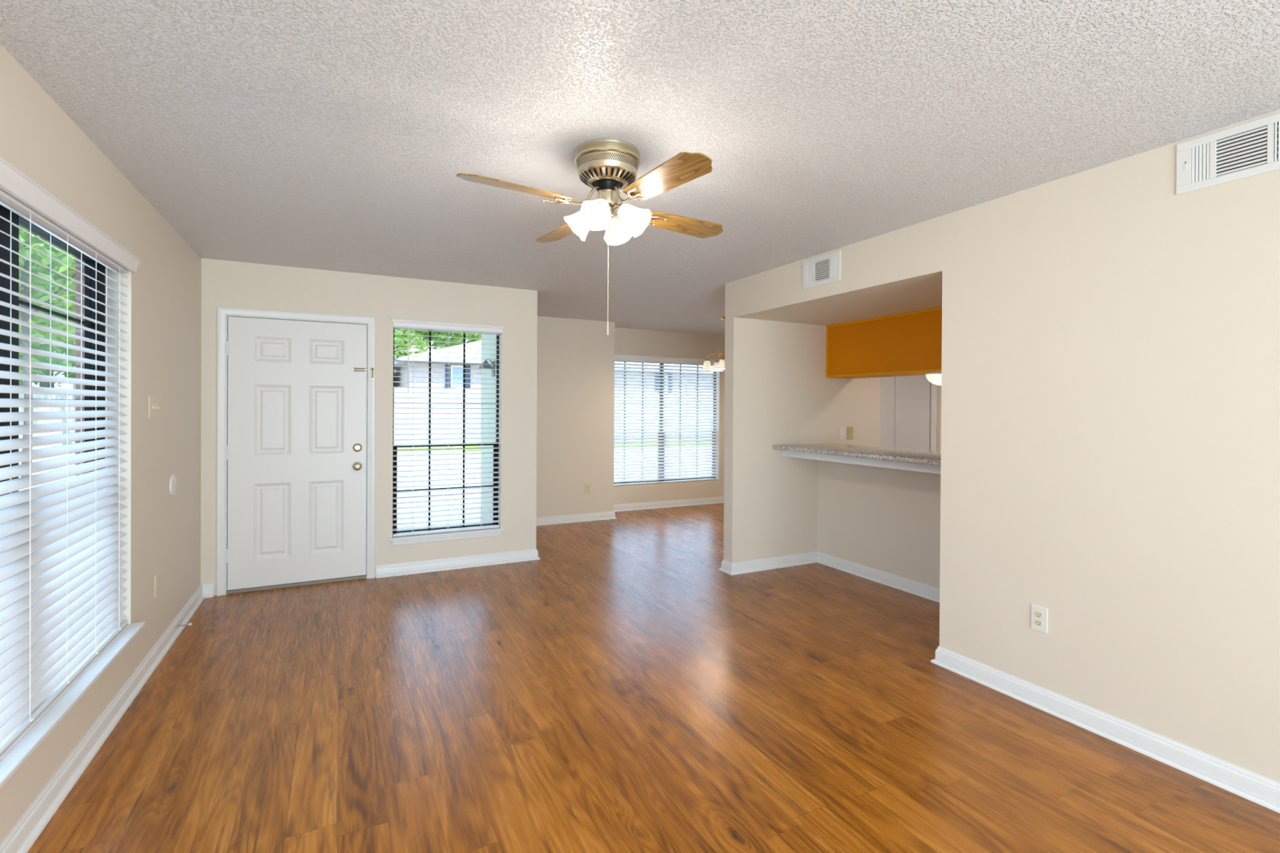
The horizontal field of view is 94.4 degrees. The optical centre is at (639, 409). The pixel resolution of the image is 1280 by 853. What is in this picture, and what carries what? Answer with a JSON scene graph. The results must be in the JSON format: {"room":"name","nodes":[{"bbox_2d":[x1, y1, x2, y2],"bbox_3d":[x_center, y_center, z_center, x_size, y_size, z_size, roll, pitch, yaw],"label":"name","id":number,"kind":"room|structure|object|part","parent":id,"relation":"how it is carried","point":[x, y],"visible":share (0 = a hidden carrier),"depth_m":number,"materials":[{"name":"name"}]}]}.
{"room":"empty living room","nodes":[
{"label":"empty living room","id":0,"kind":"room"},
{"bbox_2d":[75,256,84,475],"bbox_3d":[-1.601,0.005,0.817,0.050,2.740,7.805,0,0,-27],"label":"wall","id":1,"kind":"structure","parent":0,"point":[77,264],"depth_m":2.73,"materials":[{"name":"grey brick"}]},
{"bbox_2d":[0,43,201,844],"bbox_3d":[-1.472,0.156,0.805,0.125,2.440,7.945,0,0,-27],"label":"wall","id":2,"kind":"structure","parent":0,"point":[163,300],"depth_m":2.94,"materials":[{"name":"beige paint"}]},
{"bbox_2d":[0,204,145,790],"bbox_3d":[-2.047,0.205,1.981,0.195,1.796,1.878,0,0,-27],"label":"window","id":3,"kind":"structure","parent":2,"relation":"in","point":[28,741],"depth_m":2.08,"materials":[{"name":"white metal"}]},
{"bbox_3d":[-2.113,0.170,1.947,0.045,1.725,1.862,0,0,-27],"label":"frame","id":4,"kind":"part","parent":3,"relation":"part of","materials":[{"name":"brown metal"}]},
{"bbox_2d":[0,156,142,754],"bbox_3d":[-2.020,0.155,1.994,0.094,1.739,1.942,0,0,-27],"label":"blind","id":5,"kind":"object","parent":3,"relation":"attached to","point":[61,599],"visible":1,"depth_m":2.13,"materials":[{"name":"white plastic"}]},
{"bbox_3d":[-2.007,0.185,1.922,0.049,1.664,0.004,0,0,-27],"label":"ladder cord","id":6,"kind":"part","parent":5,"relation":"part of","materials":[{"name":"white fabric"}]},
{"bbox_3d":[-2.140,0.183,2.185,0.049,1.664,0.004,0,0,-27],"label":"ladder cord","id":7,"kind":"part","parent":5,"relation":"part of","materials":[{"name":"white fabric"}]},
{"bbox_3d":[-2.044,1.015,1.989,0.050,0.018,1.852,0,0,-27],"label":"rail","id":8,"kind":"part","parent":5,"relation":"part of","materials":[{"name":"white plastic"}]},
{"bbox_3d":[-2.272,0.181,2.444,0.049,1.664,0.004,0,0,-27],"label":"ladder cord","id":9,"kind":"part","parent":5,"relation":"part of","materials":[{"name":"white fabric"}]},
{"bbox_3d":[-2.405,0.179,2.707,0.049,1.664,0.004,0,0,-27],"label":"ladder cord","id":10,"kind":"part","parent":5,"relation":"part of","materials":[{"name":"white fabric"}]},
{"bbox_3d":[-2.029,1.038,1.996,0.145,0.020,1.878,0,0,-27],"label":"sill","id":11,"kind":"part","parent":3,"relation":"part of","materials":[{"name":"white paint"}]},
{"bbox_2d":[0,584,204,852],"bbox_3d":[-1.413,1.330,0.852,0.030,0.092,7.680,0,0,-27],"label":"baseboard","id":12,"kind":"structure","parent":2,"relation":"attached to","point":[30,825],"depth_m":2.31,"materials":[{"name":"white paint"}]},
{"bbox_2d":[148,395,159,417],"bbox_3d":[-2.570,-0.015,3.127,0.016,0.115,0.202,0,0,-27],"label":"light switch","id":13,"kind":"object","parent":2,"relation":"attached to","point":[153,401],"visible":1,"depth_m":3.12,"materials":[{"name":"beige plastic"}]},
{"bbox_2d":[154,572,159,597],"bbox_3d":[-2.630,0.953,3.230,0.008,0.118,0.076,0,0,-27],"label":"wall outlet","id":14,"kind":"object","parent":2,"relation":"attached to","point":[157,575],"visible":1,"depth_m":3.22,"materials":[{"name":"beige plastic"}]},
{"bbox_2d":[169,474,176,495],"bbox_3d":[-2.780,0.448,3.533,0.012,0.128,0.128,0,0,-27],"label":"bumper cover","id":15,"kind":"object","parent":2,"relation":"attached to","point":[173,478],"visible":1,"depth_m":3.51,"materials":[{"name":"white plastic"}]},
{"bbox_2d":[176,622,191,627],"bbox_3d":[-2.770,1.310,3.606,0.074,0.020,0.020,0,0,-27],"label":"door stop","id":16,"kind":"object","parent":2,"relation":"attached to","point":[189,624],"visible":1,"depth_m":3.60,"materials":[{"name":"metal"}]},
{"bbox_2d":[200,257,537,595],"bbox_3d":[-2.076,0.134,4.883,2.488,2.440,0.125,0,0,-27],"label":"wall","id":17,"kind":"structure","parent":0,"point":[224,283],"depth_m":4.83,"materials":[{"name":"beige paint"}]},
{"bbox_2d":[202,582,213,597],"bbox_3d":[-3.115,1.304,4.277,0.065,0.092,0.030,0,0,-27],"label":"baseboard","id":18,"kind":"structure","parent":17,"relation":"attached to","point":[207,588],"depth_m":4.28,"materials":[{"name":"white paint"}]},
{"bbox_2d":[216,306,375,595],"bbox_3d":[-2.619,0.303,4.571,1.047,2.097,0.192,0,0,-27],"label":"door","id":19,"kind":"structure","parent":17,"relation":"in","point":[295,391],"depth_m":4.53,"materials":[{"name":"white paint"}]},
{"bbox_3d":[-2.239,0.451,4.698,0.068,0.068,0.068,0,0,-27],"label":"knob","id":20,"kind":"part","parent":19,"relation":"part of","materials":[{"name":"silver metal"}]},
{"bbox_2d":[387,328,505,545],"bbox_3d":[-1.646,0.194,5.087,0.952,1.828,0.160,0,0,-27],"label":"window","id":21,"kind":"structure","parent":17,"relation":"in","point":[414,539],"depth_m":5.08,"materials":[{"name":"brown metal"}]},
{"bbox_3d":[-1.673,0.656,5.139,0.856,0.728,0.033,0,0,-27],"label":"sash","id":22,"kind":"part","parent":21,"relation":"part of","materials":[{"name":"glass"}]},
{"bbox_3d":[-1.642,1.056,5.073,0.952,0.020,0.120,0,0,-27],"label":"sill","id":23,"kind":"part","parent":21,"relation":"part of","materials":[{"name":"white paint"}]},
{"bbox_2d":[390,318,504,536],"bbox_3d":[-1.630,0.153,5.056,0.928,1.779,0.095,0,0,-27],"label":"blind","id":24,"kind":"object","parent":21,"relation":"attached to","point":[397,323],"visible":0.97,"depth_m":5.05,"materials":[{"name":"white plastic"}]},
{"bbox_3d":[-1.892,0.176,4.946,0.004,1.714,0.055,0,0,-27],"label":"ladder cord","id":25,"kind":"part","parent":24,"relation":"part of","materials":[{"name":"white fabric"}]},
{"bbox_3d":[-1.644,1.033,5.079,0.874,0.018,0.050,0,0,-27],"label":"rail","id":26,"kind":"part","parent":24,"relation":"part of","materials":[{"name":"white plastic"}]},
{"bbox_3d":[-1.639,0.177,5.075,0.004,1.714,0.055,0,0,-27],"label":"ladder cord","id":27,"kind":"part","parent":24,"relation":"part of","materials":[{"name":"white fabric"}]},
{"bbox_3d":[-1.388,0.178,5.202,0.004,1.714,0.055,0,0,-27],"label":"ladder cord","id":28,"kind":"part","parent":24,"relation":"part of","materials":[{"name":"white fabric"}]},
{"bbox_2d":[376,548,540,577],"bbox_3d":[-1.546,1.309,5.143,1.362,0.092,0.155,0,0,-27],"label":"baseboard","id":29,"kind":"structure","parent":17,"relation":"attached to","point":[430,566],"depth_m":5.06,"materials":[{"name":"white paint"}]},
{"bbox_2d":[480,333,496,524],"bbox_3d":[-1.461,0.181,6.112,0.030,2.540,1.510,0,0,-27],"label":"wall","id":30,"kind":"structure","parent":0,"point":[491,336],"depth_m":6.45,"materials":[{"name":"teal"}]},
{"bbox_2d":[479,358,494,376],"bbox_3d":[-1.606,-0.402,6.190,0.160,0.265,0.130,0,0,-27],"label":"lantern","id":31,"kind":"object","parent":30,"relation":"attached to","point":[484,366],"visible":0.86,"depth_m":6.18,"materials":[{"name":"grey metal"}]},
{"bbox_3d":[-1.540,-0.430,6.224,0.012,0.160,0.100,0,0,-27],"label":"plate","id":32,"kind":"part","parent":31,"relation":"part of","materials":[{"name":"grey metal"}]},
{"bbox_2d":[536,315,614,517],"bbox_3d":[-1.120,0.128,7.207,1.569,2.440,0.447,0,0,-27],"label":"wall","id":33,"kind":"structure","parent":0,"point":[575,441],"depth_m":7.13,"materials":[{"name":"beige paint"}]},
{"bbox_2d":[585,484,591,493],"bbox_3d":[-0.632,0.961,7.205,0.072,0.116,0.008,0,0,-27],"label":"wall outlet","id":34,"kind":"object","parent":33,"relation":"attached to","point":[588,486],"visible":1,"depth_m":7.21,"materials":[{"name":"beige plastic"}]},
{"bbox_2d":[0,0,1279,335],"bbox_3d":[0.937,-1.121,3.106,6.526,0.120,9.887,0,0,-27],"label":"ceiling","id":35,"kind":"structure","parent":0,"point":[324,135],"depth_m":2.10,"materials":[{"name":"paint"}]},
{"bbox_2d":[456,137,723,335],"bbox_3d":[-0.135,-0.685,2.458,0.914,0.757,0.907,0,0,11],"label":"ceiling fan","id":36,"kind":"object","parent":35,"relation":"hanging from","point":[607,166],"visible":1,"depth_m":2.36,"materials":[{"name":"brown wood"}]},
{"bbox_3d":[-0.465,-0.836,2.232,0.445,0.006,0.140,0,12,-34],"label":"blade","id":37,"kind":"part","parent":36,"relation":"part of","materials":[{"name":"brown wood"}]},
{"bbox_3d":[-0.357,-0.838,2.783,0.140,0.006,0.445,-14,8,-33],"label":"blade","id":38,"kind":"part","parent":36,"relation":"part of","materials":[{"name":"brown wood"}]},
{"bbox_3d":[-0.235,-0.793,2.482,0.117,0.121,0.132,-39,-10,13],"label":"lamp shade","id":39,"kind":"part","parent":36,"relation":"part of","materials":[{"name":"white glass"}]},
{"bbox_3d":[-0.164,-0.792,2.354,0.132,0.121,0.117,0,38,16],"label":"lamp shade","id":40,"kind":"part","parent":36,"relation":"part of","materials":[{"name":"white glass"}]},
{"bbox_3d":[-0.164,-0.791,2.353,0.057,0.057,0.087,0,38,16],"label":"light bulb","id":41,"kind":"part","parent":36,"relation":"part of","materials":[{"name":"white glass"}]},
{"bbox_3d":[-0.154,-0.825,2.405,0.047,0.045,0.065,0,0,-6],"label":"light arm","id":42,"kind":"part","parent":36,"relation":"part of","materials":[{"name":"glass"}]},
{"bbox_3d":[-0.131,-0.558,2.444,0.006,0.502,0.006,1,0,41],"label":"pull chain","id":43,"kind":"part","parent":36,"relation":"part of","materials":[{"name":"white metal"}]},
{"bbox_3d":[-0.126,-0.825,2.505,0.047,0.045,0.065,1,0,37],"label":"light arm","id":44,"kind":"part","parent":36,"relation":"part of","materials":[{"name":"gold metal"}]},
{"bbox_3d":[-0.084,-0.824,2.445,0.065,0.045,0.047,1,0,37],"label":"light arm","id":45,"kind":"part","parent":36,"relation":"part of","materials":[{"name":"gold metal"}]},
{"bbox_3d":[-0.107,-0.792,2.554,0.132,0.121,0.117,0,-38,16],"label":"lamp shade","id":46,"kind":"part","parent":36,"relation":"part of","materials":[{"name":"white glass"}]},
{"bbox_3d":[-0.035,-0.791,2.426,0.117,0.121,0.132,39,10,12],"label":"lamp shade","id":47,"kind":"part","parent":36,"relation":"part of","materials":[{"name":"white glass"}]},
{"bbox_3d":[-0.034,-0.791,2.425,0.087,0.057,0.057,39,10,12],"label":"light bulb","id":48,"kind":"part","parent":36,"relation":"part of","materials":[{"name":"white glass"}]},
{"bbox_3d":[0.093,-0.832,2.128,0.140,0.006,0.445,15,-8,-34],"label":"blade","id":49,"kind":"part","parent":36,"relation":"part of","materials":[{"name":"brown wood"}]},
{"bbox_3d":[0.195,-0.834,2.676,0.445,0.006,0.140,0,-12,-34],"label":"blade","id":50,"kind":"part","parent":36,"relation":"part of","materials":[{"name":"brown wood"}]},
{"bbox_2d":[701,316,724,371],"bbox_3d":[0.999,-0.771,6.940,0.558,0.614,0.554,0,0,-27],"label":"chandelier","id":51,"kind":"object","parent":35,"relation":"hanging from","point":[717,366],"visible":0.49,"depth_m":6.89,"materials":[{"name":"white glass"}]},
{"bbox_3d":[0.781,-0.520,6.919,0.152,0.108,0.152,0,0,-27],"label":"lamp shade","id":52,"kind":"part","parent":51,"relation":"part of","materials":[{"name":"white glass"}]},
{"bbox_3d":[0.868,-0.621,6.919,0.220,0.104,0.047,0,0,0],"label":"arm","id":53,"kind":"part","parent":51,"relation":"part of","materials":[{"name":"gold metal"}]},
{"bbox_3d":[0.923,-0.520,7.128,0.152,0.108,0.152,0,0,-27],"label":"lamp shade","id":54,"kind":"part","parent":51,"relation":"part of","materials":[{"name":"white glass"}]},
{"bbox_3d":[0.936,-0.518,6.720,0.152,0.108,0.152,0,0,-27],"label":"lamp shade","id":55,"kind":"part","parent":51,"relation":"part of","materials":[{"name":"white glass"}]},
{"bbox_2d":[27,502,1279,852],"bbox_3d":[0.922,1.409,3.118,6.526,0.060,9.887,0,0,-27],"label":"floor","id":56,"kind":"structure","parent":0,"point":[616,689],"depth_m":2.55,"materials":[{"name":"wood"}]},
{"bbox_2d":[613,327,724,504],"bbox_3d":[0.444,0.132,8.321,2.479,2.440,0.125,0,0,-27],"label":"wall","id":57,"kind":"structure","parent":0,"point":[628,341],"depth_m":8.29,"materials":[{"name":"beige paint"}]},
{"bbox_2d":[536,496,724,525],"bbox_3d":[-0.015,1.306,7.760,3.798,0.092,0.477,0,0,-27],"label":"baseboard","id":58,"kind":"structure","parent":57,"relation":"attached to","point":[699,501],"depth_m":7.90,"materials":[{"name":"white paint"}]},
{"bbox_2d":[613,362,715,484],"bbox_3d":[0.316,0.154,8.307,1.760,1.725,0.045,0,0,-27],"label":"window","id":59,"kind":"structure","parent":57,"relation":"in","point":[624,362],"depth_m":8.28,"materials":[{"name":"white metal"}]},
{"bbox_3d":[-0.088,0.638,8.104,0.822,0.693,0.033,0,0,-27],"label":"sash","id":60,"kind":"part","parent":59,"relation":"part of","materials":[{"name":"brown metal"}]},
{"bbox_2d":[613,354,719,485],"bbox_3d":[0.356,0.141,8.228,1.772,1.743,0.086,0,0,-27],"label":"blind","id":61,"kind":"object","parent":59,"relation":"attached to","point":[618,357],"visible":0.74,"depth_m":8.22,"materials":[{"name":"white plastic"}]},
{"bbox_3d":[-0.284,0.166,7.922,0.004,1.673,0.047,0,0,-27],"label":"ladder cord","id":62,"kind":"part","parent":61,"relation":"part of","materials":[{"name":"white fabric"}]},
{"bbox_3d":[0.064,0.167,8.099,0.004,1.673,0.047,0,0,-27],"label":"ladder cord","id":63,"kind":"part","parent":61,"relation":"part of","materials":[{"name":"white fabric"}]},
{"bbox_3d":[0.349,0.168,8.244,0.004,1.673,0.047,0,0,-27],"label":"ladder cord","id":64,"kind":"part","parent":61,"relation":"part of","materials":[{"name":"white fabric"}]},
{"bbox_3d":[0.344,1.004,8.247,1.750,0.018,0.050,0,0,-27],"label":"rail","id":65,"kind":"part","parent":61,"relation":"part of","materials":[{"name":"white plastic"}]},
{"bbox_3d":[0.652,0.169,8.397,0.004,1.673,0.047,0,0,-27],"label":"ladder cord","id":66,"kind":"part","parent":61,"relation":"part of","materials":[{"name":"white fabric"}]},
{"bbox_3d":[0.982,0.170,8.565,0.004,1.673,0.047,0,0,-27],"label":"ladder cord","id":67,"kind":"part","parent":61,"relation":"part of","materials":[{"name":"white fabric"}]},
{"bbox_3d":[0.699,0.641,8.502,0.862,0.693,0.033,0,0,-27],"label":"sash","id":68,"kind":"part","parent":59,"relation":"part of","materials":[{"name":"glass"}]},
{"bbox_2d":[723,317,879,563],"bbox_3d":[1.515,0.302,5.385,1.725,2.139,0.124,0,0,-27],"label":"wall partition","id":69,"kind":"structure","parent":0,"point":[778,391],"depth_m":5.16,"materials":[{"name":"beige paint"}]},
{"bbox_2d":[838,426,844,439],"bbox_3d":[1.869,0.218,5.489,0.074,0.118,0.009,0,0,-27],"label":"light switch","id":70,"kind":"object","parent":69,"relation":"attached to","point":[841,429],"visible":1,"depth_m":5.48,"materials":[{"name":"white plastic"}]},
{"bbox_2d":[847,426,853,439],"bbox_3d":[1.965,0.218,5.534,0.074,0.118,0.016,0,0,-27],"label":"light switch","id":71,"kind":"object","parent":69,"relation":"attached to","point":[850,429],"visible":1,"depth_m":5.53,"materials":[{"name":"beige plastic"}]},
{"bbox_2d":[747,276,942,325],"bbox_3d":[2.715,-0.902,3.993,2.350,0.296,3.677,0,0,-27],"label":"ceiling","id":72,"kind":"structure","parent":0,"point":[926,294],"depth_m":4.37,"materials":[{"name":"beige paint"}]},
{"bbox_2d":[826,306,942,378],"bbox_3d":[2.277,-0.522,4.622,0.338,0.474,1.913,0,0,-27],"label":"upper cabinet","id":73,"kind":"object","parent":72,"relation":"hanging from","point":[910,343],"visible":0.5,"depth_m":4.81,"materials":[{"name":"brown wood"}]},
{"bbox_2d":[924,371,941,385],"bbox_3d":[2.310,-0.235,4.534,0.244,0.097,0.244,0,0,-27],"label":"dome light","id":74,"kind":"object","parent":73,"relation":"attached to","point":[935,378],"visible":0.45,"depth_m":4.49,"materials":[{"name":"white glass"}]},
{"bbox_2d":[817,460,940,588],"bbox_3d":[2.093,0.864,4.540,0.120,1.030,1.914,0,0,-27],"label":"wall","id":75,"kind":"structure","parent":0,"point":[883,519],"depth_m":4.72,"materials":[{"name":"beige paint"}]},
{"bbox_2d":[772,443,941,474],"bbox_3d":[1.880,0.362,4.428,0.678,0.099,1.913,0,0,-27],"label":"breakfast bar","id":76,"kind":"object","parent":75,"relation":"on","point":[917,460],"visible":0.56,"depth_m":4.40,"materials":[{"name":"stone"}]},
{"bbox_2d":[936,385,941,451],"bbox_3d":[3.100,0.158,5.936,0.100,2.440,6.782,0,0,-27],"label":"wall","id":77,"kind":"structure","parent":0,"point":[939,387],"depth_m":5.99,"materials":[{"name":"beige paint"}]},
{"bbox_2d":[880,374,937,451],"bbox_3d":[2.680,0.325,6.618,0.029,2.095,1.385,0,0,-27],"label":"door","id":78,"kind":"structure","parent":77,"relation":"in","point":[908,403],"depth_m":6.28,"materials":[{"name":"white paint"}]},
{"bbox_3d":[2.678,0.351,6.622,0.029,2.018,0.416,0,0,-27],"label":"bifold panel","id":79,"kind":"part","parent":78,"relation":"part of","materials":[{"name":"white paint"}]},
{"bbox_3d":[2.868,0.354,6.247,0.029,2.018,0.416,0,0,-27],"label":"bifold panel","id":80,"kind":"part","parent":78,"relation":"part of","materials":[{"name":"white paint"}]},
{"bbox_3d":[2.685,0.325,6.620,0.017,2.095,1.385,0,0,-27],"label":"casing","id":81,"kind":"part","parent":78,"relation":"part of","materials":[{"name":"white paint"}]},
{"bbox_2d":[724,109,1279,782],"bbox_3d":[2.273,0.171,2.122,0.125,2.440,6.627,0,0,-27],"label":"wall","id":82,"kind":"structure","parent":0,"point":[1110,462],"depth_m":2.51,"materials":[{"name":"beige paint"}]},
{"bbox_2d":[802,250,840,289],"bbox_3d":[1.230,-0.947,4.037,0.009,0.194,0.350,0,0,-27],"label":"air vent","id":83,"kind":"object","parent":82,"relation":"in","point":[826,268],"visible":1,"depth_m":4.03,"materials":[{"name":"white metal"}]},
{"bbox_2d":[718,551,1279,813],"bbox_3d":[2.608,1.346,2.318,0.968,0.092,6.657,0,0,-27],"label":"baseboard","id":84,"kind":"structure","parent":82,"relation":"attached to","point":[1261,790],"depth_m":2.64,"materials":[{"name":"white paint"}]},
{"bbox_2d":[1031,604,1047,633],"bbox_3d":[1.865,0.977,2.772,0.008,0.116,0.072,0,0,-27],"label":"wall outlet","id":85,"kind":"object","parent":82,"relation":"attached to","point":[1038,614],"visible":1,"depth_m":2.77,"materials":[{"name":"white plastic"}]},
{"bbox_2d":[1035,619,1042,626],"bbox_3d":[1.863,0.996,2.771,0.004,0.026,0.034,0,0,-27],"label":"receptacle","id":86,"kind":"object","parent":85,"relation":"attached to","point":[1038,623],"depth_m":2.77,"materials":[{"name":"beige plastic"}]},
{"bbox_2d":[1035,611,1042,617],"bbox_3d":[1.863,0.957,2.771,0.004,0.026,0.034,0,0,-27],"label":"receptacle","id":87,"kind":"object","parent":85,"relation":"attached to","point":[1037,614],"depth_m":2.77,"materials":[{"name":"beige plastic"}]},
{"bbox_2d":[1176,112,1279,195],"bbox_3d":[2.179,-0.939,2.166,0.009,0.196,0.349,0,0,-27],"label":"air vent","id":88,"kind":"object","parent":82,"relation":"in","point":[1212,159],"visible":1,"depth_m":2.18,"materials":[{"name":"white metal"}]},
{"label":"outside","id":89,"kind":"structure","parent":0,"visible":0},
{"bbox_2d":[18,437,711,527],"bbox_3d":[-0.137,1.522,22.368,100.000,0.200,100.000,0,0,-27],"label":"ground","id":90,"kind":"structure","parent":89,"point":[473,455],"depth_m":12.40,"materials":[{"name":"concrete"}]},
{"bbox_2d":[18,385,72,451],"bbox_3d":[-15.207,0.371,13.333,0.060,2.015,29.534,0,0,-27],"label":"fence","id":91,"kind":"object","parent":90,"relation":"on","point":[20,395],"visible":0.08,"depth_m":17.16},
{"bbox_2d":[18,224,75,477],"bbox_3d":[-11.849,-2.590,11.512,4.696,7.996,6.295,0,0,16],"label":"tree","id":92,"kind":"object","parent":90,"relation":"on","point":[24,236],"visible":0.12,"depth_m":11.58,"materials":[{"name":"green plant"}]},
{"bbox_3d":[-11.923,-3.898,11.554,4.636,5.380,6.345,0,0,20],"label":"crown","id":93,"kind":"part","parent":92,"relation":"part of","materials":[{"name":"green plant"}]},
{"bbox_2d":[72,383,713,453],"bbox_3d":[3.896,0.308,28.698,47.314,2.215,0.060,0,0,-27],"label":"fence","id":94,"kind":"object","parent":90,"relation":"on","point":[418,389],"visible":0.08,"depth_m":22.94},
{"bbox_2d":[394,328,481,359],"bbox_3d":[-18.222,-3.966,42.609,16.192,10.391,9.581,0,0,-27],"label":"tree","id":95,"kind":"object","parent":90,"relation":"on","point":[404,332],"visible":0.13,"depth_m":42.92,"materials":[{"name":"green plant"}]},
{"bbox_2d":[394,340,713,437],"bbox_3d":[0.857,-1.521,39.108,32.000,5.740,9.900,0,0,-27],"label":"house","id":96,"kind":"structure","parent":90,"relation":"on","point":[474,345],"depth_m":29.34,"materials":[{"name":"brick"}]},
{"bbox_2d":[444,364,450,389],"bbox_3d":[-9.351,-1.601,28.858,0.240,1.200,0.044,0,0,-27],"label":"shutter","id":97,"kind":"object","parent":96,"relation":"hanging from","point":[446,370],"depth_m":28.83,"materials":[{"name":"blue wood"}]},
{"bbox_3d":[-8.923,-1.599,29.065,0.550,0.980,0.004,0,0,-27],"label":"pane","id":98,"kind":"part","parent":96,"relation":"part of","materials":[{"name":"glass"}]},
{"bbox_2d":[465,364,470,389],"bbox_3d":[-8.503,-1.598,29.288,0.240,1.200,0.044,0,0,-27],"label":"shutter","id":99,"kind":"object","parent":96,"relation":"hanging from","point":[467,371],"depth_m":29.26,"materials":[{"name":"blue wood"}]},
{"bbox_2d":[654,373,659,392],"bbox_3d":[0.985,-1.481,34.101,0.260,1.230,0.044,0,0,-27],"label":"shutter","id":100,"kind":"object","parent":96,"relation":"hanging from","point":[655,373],"depth_m":34.07,"materials":[{"name":"blue"}]},
{"bbox_3d":[1.369,-1.480,34.285,0.430,1.010,0.004,0,0,-27],"label":"pane","id":101,"kind":"part","parent":96,"relation":"part of","materials":[{"name":"glass"}]},
{"bbox_2d":[667,373,671,393],"bbox_3d":[1.743,-1.479,34.486,0.260,1.230,0.044,0,0,-27],"label":"shutter","id":102,"kind":"object","parent":96,"relation":"hanging from","point":[668,374],"depth_m":34.46,"materials":[{"name":"blue"}]},
{"bbox_2d":[397,439,711,453],"bbox_3d":[4.979,1.414,27.204,46.500,0.030,3.400,0,0,-27],"label":"lawn","id":103,"kind":"structure","parent":90,"relation":"on","point":[458,446],"depth_m":21.12,"materials":[{"name":"green plant"}]},
{"bbox_3d":[-22.926,1.371,3.520,22.300,0.019,39.000,0,0,-27],"label":"lawn","id":104,"kind":"structure","parent":90,"relation":"on","visible":0},
{"bbox_2d":[18,230,75,374],"bbox_3d":[-18.520,-3.434,15.635,9.678,9.457,8.736,0,0,-27],"label":"tree","id":105,"kind":"object","parent":104,"relation":"on","point":[38,358],"visible":0.07,"depth_m":15.29,"materials":[{"name":"green plant"}]},
{"bbox_2d":[18,235,75,387],"bbox_3d":[-23.404,-4.111,23.462,11.802,10.680,9.211,0,0,-27],"label":"tree","id":106,"kind":"object","parent":104,"relation":"on","point":[70,375],"visible":0.02,"depth_m":23.66,"materials":[{"name":"green plant"}]}
]}

